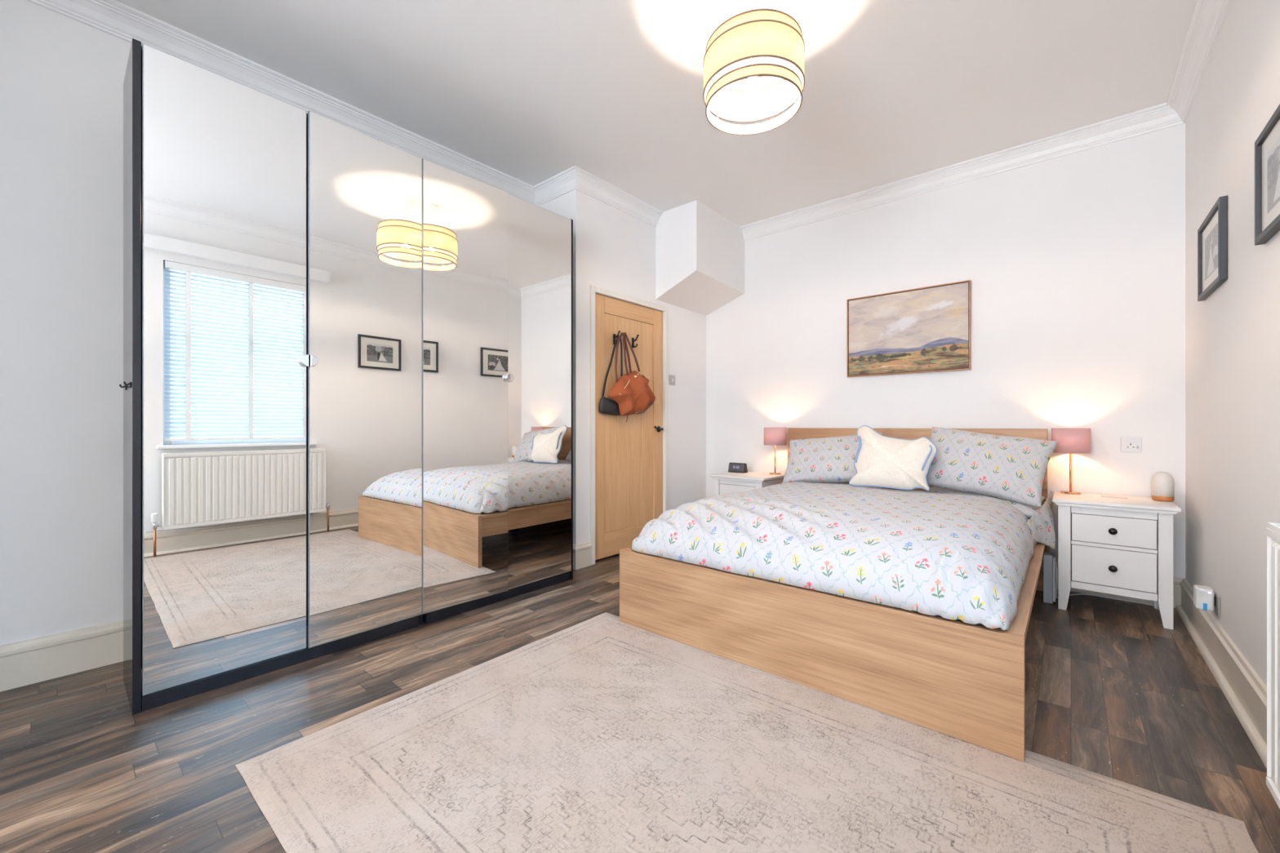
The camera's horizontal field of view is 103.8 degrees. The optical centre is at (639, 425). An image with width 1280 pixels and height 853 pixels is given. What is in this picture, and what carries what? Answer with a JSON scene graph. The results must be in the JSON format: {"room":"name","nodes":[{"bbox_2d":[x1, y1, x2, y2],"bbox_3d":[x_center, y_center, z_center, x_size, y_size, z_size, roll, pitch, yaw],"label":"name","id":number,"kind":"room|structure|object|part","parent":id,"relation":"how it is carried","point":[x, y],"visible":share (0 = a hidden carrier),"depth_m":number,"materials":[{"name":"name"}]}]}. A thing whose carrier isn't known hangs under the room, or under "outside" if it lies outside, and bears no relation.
{"room":"bedroom","nodes":[
{"label":"bedroom","id":0,"kind":"room"},
{"bbox_2d":[0,0,131,645],"bbox_3d":[-2.050,-0.379,2.440,0.120,2.770,7.030,0,0,41],"label":"wall","id":1,"kind":"structure","parent":0,"point":[62,77],"depth_m":2.02,"materials":[{"name":"paint"}]},
{"bbox_2d":[26,0,662,226],"bbox_3d":[-1.124,-1.710,2.555,1.135,0.108,4.112,0,0,41],"label":"trim","id":2,"kind":"structure","parent":1,"relation":"attached to","point":[115,18],"depth_m":2.65,"materials":[{"name":"white paint"}]},
{"bbox_2d":[0,541,1266,745],"bbox_3d":[-0.654,0.921,1.241,3.560,0.170,7.030,0,0,41],"label":"baseboard","id":3,"kind":"structure","parent":1,"relation":"attached to","point":[28,662],"depth_m":2.01,"materials":[{"name":"beige paint"}]},
{"bbox_2d":[538,189,706,559],"bbox_3d":[-0.082,-0.379,4.292,0.453,2.770,1.656,0,0,41],"label":"wall","id":4,"kind":"structure","parent":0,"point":[614,250],"depth_m":3.95,"materials":[{"name":"paint"}]},
{"bbox_2d":[595,293,663,559],"bbox_3d":[-0.071,0.010,3.962,0.088,1.957,0.836,0,0,41],"label":"door","id":5,"kind":"structure","parent":4,"relation":"attached to","point":[628,455],"depth_m":3.93,"materials":[{"name":"brown wood"}]},
{"bbox_2d":[599,334,622,415],"bbox_3d":[-0.187,-0.382,3.780,0.032,0.617,0.308,0,0,41],"label":"handbag","id":6,"kind":"object","parent":5,"relation":"hanging from","point":[606,406],"visible":0.8,"depth_m":3.74,"materials":[{"name":"leather"}]},
{"bbox_3d":[-0.088,-0.018,3.985,0.021,1.650,0.585,0,0,41],"label":"board panel","id":7,"kind":"part","parent":5,"relation":"part of","materials":[{"name":"brown wood"}]},
{"bbox_2d":[608,332,656,422],"bbox_3d":[-0.024,-0.362,3.852,0.145,0.680,0.535,0,0,41],"label":"tote bag","id":8,"kind":"object","parent":5,"relation":"hanging from","point":[632,392],"visible":1,"depth_m":3.80,"materials":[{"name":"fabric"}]},
{"bbox_3d":[-0.157,-0.512,3.751,0.017,0.372,0.084,0,0,41],"label":"handle","id":9,"kind":"part","parent":8,"relation":"part of","materials":[{"name":"brown leather"}]},
{"bbox_3d":[-0.109,-0.537,3.774,0.032,0.321,0.050,0,0,41],"label":"handle","id":10,"kind":"part","parent":8,"relation":"part of","materials":[{"name":"brown leather"}]},
{"bbox_3d":[-0.098,-0.548,3.819,0.017,0.299,0.101,0,0,41],"label":"handle","id":11,"kind":"part","parent":8,"relation":"part of","materials":[{"name":"brown leather"}]},
{"bbox_3d":[-0.059,-0.558,3.833,0.166,0.288,0.025,0,0,-41],"label":"handle","id":12,"kind":"part","parent":8,"relation":"part of","materials":[{"name":"brown leather"}]},
{"bbox_3d":[0.150,0.031,4.192,0.053,0.053,0.132,0,0,41],"label":"handle","id":13,"kind":"part","parent":5,"relation":"part of","materials":[{"name":"black metal"}]},
{"bbox_2d":[590,284,668,564],"bbox_3d":[-0.059,-0.002,3.960,0.016,2.017,0.908,0,0,41],"label":"door frame","id":14,"kind":"structure","parent":4,"relation":"attached to","point":[593,289],"depth_m":3.63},
{"bbox_2d":[668,374,675,385],"bbox_3d":[0.281,-0.394,4.358,0.012,0.086,0.086,0,0,41],"label":"light switch","id":15,"kind":"object","parent":4,"relation":"attached to","point":[671,378],"visible":1,"depth_m":4.35,"materials":[{"name":"plastic"}]},
{"bbox_2d":[0,553,1279,852],"bbox_3d":[-0.654,1.032,1.241,3.800,0.050,7.270,0,0,41],"label":"floor","id":16,"kind":"structure","parent":0,"point":[1111,691],"depth_m":1.68,"materials":[{"name":"brown wood"}]},
{"bbox_2d":[119,38,422,715],"bbox_3d":[-1.556,-0.170,2.229,0.394,2.352,1.045,0,0,41],"label":"wardrobe","id":17,"kind":"object","parent":16,"relation":"on","point":[272,386],"visible":1,"depth_m":2.01,"materials":[{"name":"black metal"}]},
{"bbox_3d":[-1.891,-0.170,1.867,0.358,2.352,0.022,0,0,41],"label":"panel","id":18,"kind":"part","parent":17,"relation":"part of","materials":[{"name":"black metal"}]},
{"bbox_3d":[-1.590,-0.196,1.956,0.014,2.293,0.498,0,0,41],"label":"door","id":19,"kind":"part","parent":17,"relation":"part of","materials":[{"name":"silver metal"}]},
{"bbox_3d":[-1.574,-1.337,2.257,0.330,0.018,0.988,0,0,41],"label":"panel","id":20,"kind":"part","parent":17,"relation":"part of","materials":[{"name":"silver metal"}]},
{"bbox_3d":[-1.698,-0.175,2.363,0.005,2.303,0.988,0,0,41],"label":"panel","id":21,"kind":"part","parent":17,"relation":"part of","materials":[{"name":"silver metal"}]},
{"bbox_2d":[143,44,306,694],"bbox_3d":[-1.584,-0.197,1.950,0.004,2.286,0.492,0,0,41],"label":"mirror","id":22,"kind":"object","parent":17,"relation":"attached to","point":[224,158],"depth_m":1.92,"materials":[{"name":"clear glass"}]},
{"bbox_3d":[-1.419,-0.275,2.120,0.024,0.051,0.029,0,0,41],"label":"handle","id":23,"kind":"part","parent":17,"relation":"part of","materials":[{"name":"silver metal"}]},
{"bbox_3d":[-1.390,-0.275,2.138,0.024,0.051,0.029,0,0,39],"label":"handle","id":24,"kind":"part","parent":17,"relation":"part of","materials":[{"name":"silver metal"}]},
{"bbox_3d":[-1.259,-0.196,2.334,0.014,2.293,0.497,0,0,39],"label":"door","id":25,"kind":"part","parent":17,"relation":"part of","materials":[{"name":"silver metal"}]},
{"bbox_2d":[309,111,422,647],"bbox_3d":[-1.252,-0.197,2.328,0.004,2.286,0.491,0,0,39],"label":"mirror","id":26,"kind":"object","parent":17,"relation":"attached to","point":[366,191],"depth_m":2.30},
{"bbox_2d":[419,158,573,624],"bbox_3d":[-0.885,-0.170,3.005,0.402,2.352,1.004,0,0,41],"label":"wardrobe","id":27,"kind":"object","parent":16,"relation":"on","point":[497,264],"visible":0.92,"depth_m":2.81,"materials":[{"name":"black metal"}]},
{"bbox_3d":[-1.233,-0.170,2.654,0.330,2.352,0.018,0,0,41],"label":"panel","id":28,"kind":"part","parent":27,"relation":"part of","materials":[{"name":"black metal"}]},
{"bbox_3d":[-0.931,-0.196,2.709,0.014,2.293,0.494,0,0,43],"label":"door","id":29,"kind":"part","parent":27,"relation":"part of","materials":[{"name":"silver metal"}]},
{"bbox_2d":[422,159,507,613],"bbox_3d":[-0.925,-0.197,2.703,0.004,2.286,0.488,0,0,43],"label":"mirror","id":30,"kind":"object","parent":27,"relation":"attached to","point":[465,218],"depth_m":2.68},
{"bbox_3d":[-0.756,-0.275,2.865,0.024,0.051,0.029,0,0,43],"label":"handle","id":31,"kind":"part","parent":27,"relation":"part of","materials":[{"name":"silver metal"}]},
{"bbox_3d":[-0.613,-0.196,3.090,0.014,2.293,0.492,0,0,40],"label":"door","id":32,"kind":"part","parent":27,"relation":"part of","materials":[{"name":"silver metal"}]},
{"bbox_2d":[507,193,571,589],"bbox_3d":[-0.607,-0.197,3.084,0.004,2.286,0.486,0,0,40],"label":"mirror","id":33,"kind":"object","parent":27,"relation":"attached to","point":[540,238],"depth_m":3.06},
{"bbox_3d":[-0.580,-0.170,3.393,0.358,2.352,0.018,0,0,41],"label":"panel","id":34,"kind":"part","parent":27,"relation":"part of","materials":[{"name":"black metal"}]},
{"bbox_2d":[235,612,1257,852],"bbox_3d":[0.167,1.003,1.377,2.258,0.007,1.618,0,0,41],"label":"area rug","id":35,"kind":"object","parent":16,"relation":"on","point":[602,733],"visible":0.92,"depth_m":1.43,"materials":[{"name":"beige fabric"}]},
{"bbox_2d":[709,471,784,496],"bbox_3d":[0.895,0.705,4.130,0.486,0.603,0.449,0,0,41],"label":"bedside table","id":36,"kind":"object","parent":16,"relation":"on","point":[726,482],"visible":0.27,"depth_m":4.01,"materials":[{"name":"white paint"}]},
{"bbox_3d":[0.636,0.722,4.123,0.052,0.569,0.045,0,0,41],"label":"leg","id":37,"kind":"part","parent":36,"relation":"part of","materials":[{"name":"white paint"}]},
{"bbox_3d":[0.882,0.549,4.115,0.323,0.145,0.347,0,0,41],"label":"drawer","id":38,"kind":"part","parent":36,"relation":"part of","materials":[{"name":"white paint"}]},
{"bbox_2d":[728,462,747,473],"bbox_3d":[0.840,0.363,4.310,0.158,0.080,0.064,0,0,41],"label":"digital clock","id":39,"kind":"object","parent":36,"relation":"on","point":[733,467],"visible":1,"depth_m":4.28,"materials":[{"name":"black plastic"}]},
{"bbox_3d":[0.898,0.429,4.133,0.472,0.015,0.429,0,0,41],"label":"moulding","id":40,"kind":"part","parent":36,"relation":"part of","materials":[{"name":"white paint"}]},
{"bbox_3d":[0.928,0.722,3.873,0.052,0.569,0.045,0,0,41],"label":"leg","id":41,"kind":"part","parent":36,"relation":"part of","materials":[{"name":"white paint"}]},
{"bbox_2d":[764,427,786,475],"bbox_3d":[1.117,0.210,4.149,0.182,0.386,0.182,0,0,41],"label":"bedside lamp","id":42,"kind":"object","parent":36,"relation":"on","point":[775,437],"visible":1,"depth_m":4.07,"materials":[{"name":"pink fabric"}]},
{"bbox_3d":[1.117,0.089,4.149,0.182,0.145,0.182,0,0,41],"label":"lamp shade","id":43,"kind":"part","parent":42,"relation":"part of","materials":[{"name":"pink fabric"}]},
{"bbox_2d":[619,427,1047,761],"bbox_3d":[1.185,0.513,2.810,1.655,0.986,2.063,0,0,41],"label":"frame","id":44,"kind":"object","parent":16,"relation":"on","point":[962,681],"visible":0.51,"depth_m":1.84,"materials":[{"name":"brown wood"}]},
{"bbox_3d":[0.527,0.816,2.034,1.641,0.366,0.030,0,0,41],"label":"footboard","id":45,"kind":"part","parent":44,"relation":"part of","materials":[{"name":"brown wood"}]},
{"bbox_2d":[658,555,986,627],"bbox_3d":[1.220,0.649,2.841,1.421,0.210,1.860,0,0,41],"label":"mattress","id":46,"kind":"object","parent":44,"relation":"on","point":[937,615],"visible":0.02,"depth_m":1.76,"materials":[{"name":"white fabric"}]},
{"bbox_2d":[631,481,1036,630],"bbox_3d":[1.013,0.505,2.614,1.597,0.252,1.536,0,0,41],"label":"duvet","id":47,"kind":"object","parent":46,"relation":"on","point":[966,558],"visible":1,"depth_m":2.06,"materials":[{"name":"fabric"}]},
{"bbox_2d":[848,425,937,491],"bbox_3d":[1.550,0.192,3.086,0.479,0.385,0.191,0,0,41],"label":"cushion","id":48,"kind":"object","parent":47,"relation":"on","point":[880,460],"visible":1,"depth_m":3.03,"materials":[{"name":"beige fabric"}]},
{"bbox_2d":[818,482,881,488],"bbox_3d":[1.359,0.460,3.631,0.630,0.165,0.458,0,0,41],"label":"pillow","id":49,"kind":"object","parent":46,"relation":"on","point":[847,483],"visible":0.02,"depth_m":3.50,"materials":[{"name":"fabric"}]},
{"bbox_2d":[782,433,881,483],"bbox_3d":[1.360,0.241,3.578,0.688,0.376,0.274,0,0,36],"label":"pillow","id":50,"kind":"object","parent":49,"relation":"on","point":[823,460],"visible":0.67,"depth_m":3.54,"materials":[{"name":"fabric"}]},
{"bbox_2d":[926,486,1055,549],"bbox_3d":[2.022,0.519,2.975,0.682,0.290,0.589,0,0,41],"label":"sheet","id":51,"kind":"object","parent":46,"relation":"on","point":[1041,520],"visible":0.38,"depth_m":2.71,"materials":[{"name":"fabric"}]},
{"bbox_2d":[926,426,1057,507],"bbox_3d":[2.032,0.225,2.987,0.279,0.436,0.685,0,0,-44],"label":"pillow","id":52,"kind":"object","parent":51,"relation":"on","point":[1011,468],"visible":0.93,"depth_m":2.89,"materials":[{"name":"fabric"}]},
{"bbox_3d":[1.844,0.513,3.580,1.652,0.986,0.035,0,0,41],"label":"headboard","id":53,"kind":"part","parent":44,"relation":"part of","materials":[{"name":"brown wood"}]},
{"bbox_3d":[1.778,0.713,2.297,0.083,0.157,1.996,0,0,41],"label":"rail","id":54,"kind":"part","parent":44,"relation":"part of","materials":[{"name":"brown wood"}]},
{"bbox_2d":[1043,551,1055,604],"bbox_3d":[2.340,0.871,2.867,0.054,0.272,0.080,0,0,41],"label":"power strip","id":55,"kind":"object","parent":16,"relation":"on","point":[1049,564],"visible":1,"depth_m":2.84,"materials":[{"name":"grey plastic"}]},
{"bbox_2d":[1052,491,1181,629],"bbox_3d":[2.587,0.705,2.759,0.486,0.603,0.449,0,0,41],"label":"bedside table","id":56,"kind":"object","parent":16,"relation":"on","point":[1116,546],"visible":0.97,"depth_m":2.60,"materials":[{"name":"white paint"}]},
{"bbox_3d":[2.329,0.722,2.753,0.052,0.569,0.045,0,0,41],"label":"leg","id":57,"kind":"part","parent":56,"relation":"part of","materials":[{"name":"white paint"}]},
{"bbox_2d":[1051,427,1090,494],"bbox_3d":[2.556,0.210,2.979,0.178,0.386,0.178,0,0,41],"label":"bedside lamp","id":58,"kind":"object","parent":56,"relation":"on","point":[1069,440],"visible":1,"depth_m":2.92,"materials":[{"name":"pink fabric"}]},
{"bbox_2d":[1048,490,1053,552],"bbox_3d":[2.469,0.693,3.014,0.017,0.607,0.017,0,0,41],"label":"cable","id":59,"kind":"object","parent":58,"relation":"attached to","point":[1051,491],"visible":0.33,"depth_m":3.02,"materials":[{"name":"white plastic"}]},
{"bbox_3d":[2.556,0.089,2.979,0.178,0.145,0.178,0,0,41],"label":"lamp shade","id":60,"kind":"part","parent":58,"relation":"part of","materials":[{"name":"pink fabric"}]},
{"bbox_3d":[2.451,0.743,2.601,0.035,0.035,0.032,0,0,41],"label":"knob","id":61,"kind":"part","parent":56,"relation":"part of","materials":[{"name":"black metal"}]},
{"bbox_3d":[2.451,0.549,2.601,0.035,0.035,0.032,0,0,41],"label":"knob","id":62,"kind":"part","parent":56,"relation":"part of","materials":[{"name":"black metal"}]},
{"bbox_2d":[1101,494,1127,498],"bbox_3d":[2.654,0.400,2.809,0.106,0.006,0.068,0,0,41],"label":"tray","id":63,"kind":"object","parent":56,"relation":"on","point":[1102,495],"visible":1,"depth_m":2.79,"materials":[{"name":"white"}]},
{"bbox_3d":[2.575,0.743,2.745,0.323,0.195,0.347,0,0,41],"label":"drawer","id":64,"kind":"part","parent":56,"relation":"part of","materials":[{"name":"white paint"}]},
{"bbox_3d":[2.575,0.549,2.745,0.323,0.145,0.347,0,0,41],"label":"drawer","id":65,"kind":"part","parent":56,"relation":"part of","materials":[{"name":"white paint"}]},
{"bbox_3d":[2.590,0.429,2.763,0.472,0.015,0.429,0,0,41],"label":"moulding","id":66,"kind":"part","parent":56,"relation":"part of","materials":[{"name":"white paint"}]},
{"bbox_3d":[2.848,0.722,2.768,0.052,0.569,0.045,0,0,41],"label":"leg","id":67,"kind":"part","parent":56,"relation":"part of","materials":[{"name":"white paint"}]},
{"bbox_2d":[1151,471,1174,502],"bbox_3d":[2.797,0.326,2.686,0.088,0.154,0.088,0,0,41],"label":"diffuser","id":68,"kind":"object","parent":56,"relation":"on","point":[1162,483],"visible":1,"depth_m":2.66,"materials":[{"name":"white ceramic"}]},
{"bbox_3d":[2.620,0.722,2.503,0.052,0.569,0.045,0,0,41],"label":"leg","id":69,"kind":"part","parent":56,"relation":"part of","materials":[{"name":"white paint"}]},
{"bbox_2d":[115,0,1196,226],"bbox_3d":[-0.654,-1.788,1.241,3.800,0.050,7.270,0,0,41],"label":"ceiling","id":70,"kind":"structure","parent":0,"point":[531,91],"depth_m":2.50,"materials":[{"name":"paint"}]},
{"bbox_2d":[702,0,804,134],"bbox_3d":[0.462,-1.531,2.053,0.404,0.464,0.404,0,0,41],"label":"pendant lamp","id":71,"kind":"object","parent":70,"relation":"hanging from","point":[762,32],"visible":1,"depth_m":1.95,"materials":[{"name":"beige fabric"}]},
{"bbox_3d":[0.462,-1.606,2.053,0.005,0.275,0.005,0,0,5],"label":"cord","id":72,"kind":"part","parent":71,"relation":"part of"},
{"bbox_3d":[0.462,-1.399,2.053,0.056,0.056,0.056,0,0,41],"label":"bulb","id":73,"kind":"part","parent":71,"relation":"part of","materials":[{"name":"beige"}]},
{"bbox_2d":[655,200,744,315],"bbox_3d":[0.536,-1.404,4.348,0.410,0.719,0.765,0,0,41],"label":"bulkhead","id":74,"kind":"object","parent":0,"point":[700,251],"depth_m":4.14,"materials":[{"name":"paint"}]},
{"bbox_2d":[706,123,1185,577],"bbox_3d":[1.675,-0.379,3.953,3.800,2.770,0.120,0,0,41],"label":"wall","id":75,"kind":"structure","parent":0,"point":[1074,264],"depth_m":3.25,"materials":[{"name":"paint"}]},
{"bbox_2d":[846,280,971,377],"bbox_3d":[1.920,-0.676,3.640,0.806,0.601,0.034,0,0,41],"label":"landscape painting","id":76,"kind":"object","parent":75,"relation":"attached to","point":[927,329],"visible":1,"depth_m":3.61,"materials":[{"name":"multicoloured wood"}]},
{"bbox_2d":[1120,436,1142,452],"bbox_3d":[2.820,0.111,2.881,0.086,0.086,0.013,0,0,41],"label":"wall socket","id":77,"kind":"object","parent":75,"relation":"attached to","point":[1127,444],"visible":1,"depth_m":2.88,"materials":[{"name":"white plastic"}]},
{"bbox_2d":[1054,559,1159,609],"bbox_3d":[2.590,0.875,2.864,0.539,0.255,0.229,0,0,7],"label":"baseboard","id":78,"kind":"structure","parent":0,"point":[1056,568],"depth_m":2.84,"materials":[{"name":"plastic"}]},
{"bbox_2d":[1185,0,1279,686],"bbox_3d":[0.741,-0.379,0.042,0.120,2.770,7.030,0,0,41],"label":"wall","id":79,"kind":"structure","parent":0,"point":[1233,335],"depth_m":1.92,"materials":[{"name":"paint"}]},
{"bbox_2d":[740,0,1231,240],"bbox_3d":[-0.327,-1.710,0.960,2.697,0.108,7.030,0,0,41],"label":"trim","id":80,"kind":"structure","parent":79,"relation":"attached to","point":[1208,16],"depth_m":3.05,"materials":[{"name":"white paint"}]},
{"bbox_2d":[1197,195,1227,301],"bbox_3d":[2.483,-0.751,2.181,0.022,0.335,0.455,0,0,41],"label":"framed photograph","id":81,"kind":"object","parent":79,"relation":"attached to","point":[1212,233],"visible":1,"depth_m":2.15,"materials":[{"name":"black wood"}]},
{"bbox_2d":[1204,222,1217,280],"bbox_3d":[2.483,-0.751,2.181,0.001,0.188,0.278,0,0,41],"label":"print","id":82,"kind":"object","parent":81,"relation":"attached to","point":[1211,237],"depth_m":2.17},
{"bbox_2d":[1212,589,1220,617],"bbox_3d":[2.472,0.763,2.155,0.008,0.086,0.140,0,0,41],"label":"double socket","id":83,"kind":"object","parent":79,"relation":"attached to","point":[1216,611],"visible":0.64,"depth_m":2.11,"materials":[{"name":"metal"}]},
{"bbox_2d":[1193,584,1215,611],"bbox_3d":[2.442,0.747,2.171,0.058,0.092,0.073,0,0,41],"label":"plug","id":84,"kind":"object","parent":83,"relation":"attached to","point":[1204,599],"visible":1,"depth_m":2.15,"materials":[{"name":"white plastic"}]},
{"bbox_2d":[1175,605,1266,768],"bbox_3d":[0.667,0.996,0.093,0.022,0.022,7.010,0,0,41],"label":"trim","id":85,"kind":"structure","parent":79,"relation":"attached to","point":[1249,727],"depth_m":1.86,"materials":[{"name":"beige paint"}]},
{"bbox_2d":[1254,103,1279,245],"bbox_3d":[1.863,-0.751,1.458,0.022,0.335,0.430,0,0,41],"label":"framed photograph","id":86,"kind":"object","parent":79,"relation":"attached to","point":[1267,145],"visible":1,"depth_m":1.55,"materials":[{"name":"black wood"}]},
{"bbox_2d":[1266,136,1279,213],"bbox_3d":[1.863,-0.751,1.458,0.001,0.188,0.262,0,0,41],"label":"print","id":87,"kind":"object","parent":86,"relation":"attached to","point":[1273,149],"depth_m":1.51},
{"bbox_2d":[1266,522,1279,808],"bbox_3d":[1.045,0.612,0.599,0.143,0.790,1.370,0,0,41],"label":"radiator","id":88,"kind":"object","parent":79,"relation":"attached to","point":[1273,530],"visible":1,"depth_m":1.08,"materials":[{"name":"white metal"}]},
{"bbox_2d":[1266,522,1279,534],"bbox_3d":[1.042,0.223,0.623,0.105,0.012,1.228,0,0,41],"label":"grille","id":89,"kind":"object","parent":88,"relation":"attached to","point":[1273,528],"depth_m":1.09,"materials":[{"name":"white metal"}]}
]}

